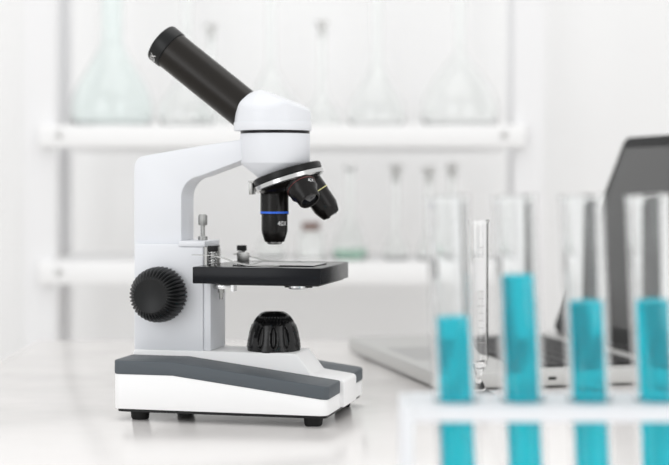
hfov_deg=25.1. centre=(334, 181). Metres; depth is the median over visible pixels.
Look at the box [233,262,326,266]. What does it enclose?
slide
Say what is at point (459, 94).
flask
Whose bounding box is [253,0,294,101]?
flask
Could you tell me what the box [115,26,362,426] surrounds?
microscope
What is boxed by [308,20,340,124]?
flask
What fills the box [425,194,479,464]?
test tube
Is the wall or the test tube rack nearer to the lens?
the test tube rack
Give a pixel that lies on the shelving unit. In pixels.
(523, 136)
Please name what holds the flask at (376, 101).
on the shelving unit
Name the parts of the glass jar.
lid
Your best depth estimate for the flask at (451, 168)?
2.53 m
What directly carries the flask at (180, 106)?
on the shelving unit
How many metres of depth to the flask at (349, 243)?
2.46 m
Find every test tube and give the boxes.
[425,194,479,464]
[491,194,546,464]
[558,194,614,464]
[625,194,668,464]
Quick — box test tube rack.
[398,392,668,464]
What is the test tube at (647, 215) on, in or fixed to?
in the test tube rack
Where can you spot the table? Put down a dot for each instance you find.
(57, 398)
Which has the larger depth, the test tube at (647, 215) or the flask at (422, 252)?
the flask at (422, 252)
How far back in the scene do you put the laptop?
1.75 m
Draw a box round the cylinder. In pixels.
[470,219,489,391]
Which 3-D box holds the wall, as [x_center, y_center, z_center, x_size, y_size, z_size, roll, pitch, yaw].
[0.000,-0.396,2.950,6.000,2.900,0.100,0,0,0]
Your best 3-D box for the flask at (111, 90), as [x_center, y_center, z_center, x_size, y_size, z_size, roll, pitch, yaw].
[-0.375,-0.257,2.530,0.140,0.330,0.140,0,0,0]
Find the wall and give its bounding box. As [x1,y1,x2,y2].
[0,0,668,361]
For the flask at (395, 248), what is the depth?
2.46 m
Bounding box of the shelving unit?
[24,0,543,348]
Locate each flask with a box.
[70,0,153,124]
[159,0,214,124]
[205,23,229,124]
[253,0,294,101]
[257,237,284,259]
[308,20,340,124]
[332,165,367,259]
[348,0,405,124]
[384,164,407,259]
[417,167,434,259]
[421,0,498,124]
[446,163,457,193]
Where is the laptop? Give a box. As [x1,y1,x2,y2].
[349,135,668,387]
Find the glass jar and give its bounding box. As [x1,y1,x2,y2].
[297,222,324,259]
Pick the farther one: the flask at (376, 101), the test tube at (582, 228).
the flask at (376, 101)
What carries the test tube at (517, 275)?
in the test tube rack
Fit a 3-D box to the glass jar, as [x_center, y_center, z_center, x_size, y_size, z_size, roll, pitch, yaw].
[-0.039,0.097,2.470,0.048,0.061,0.048,0,0,0]
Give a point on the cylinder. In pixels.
(479, 227)
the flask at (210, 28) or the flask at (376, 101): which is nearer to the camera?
the flask at (376, 101)
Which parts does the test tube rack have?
panel, plate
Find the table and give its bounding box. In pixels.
[0,341,636,464]

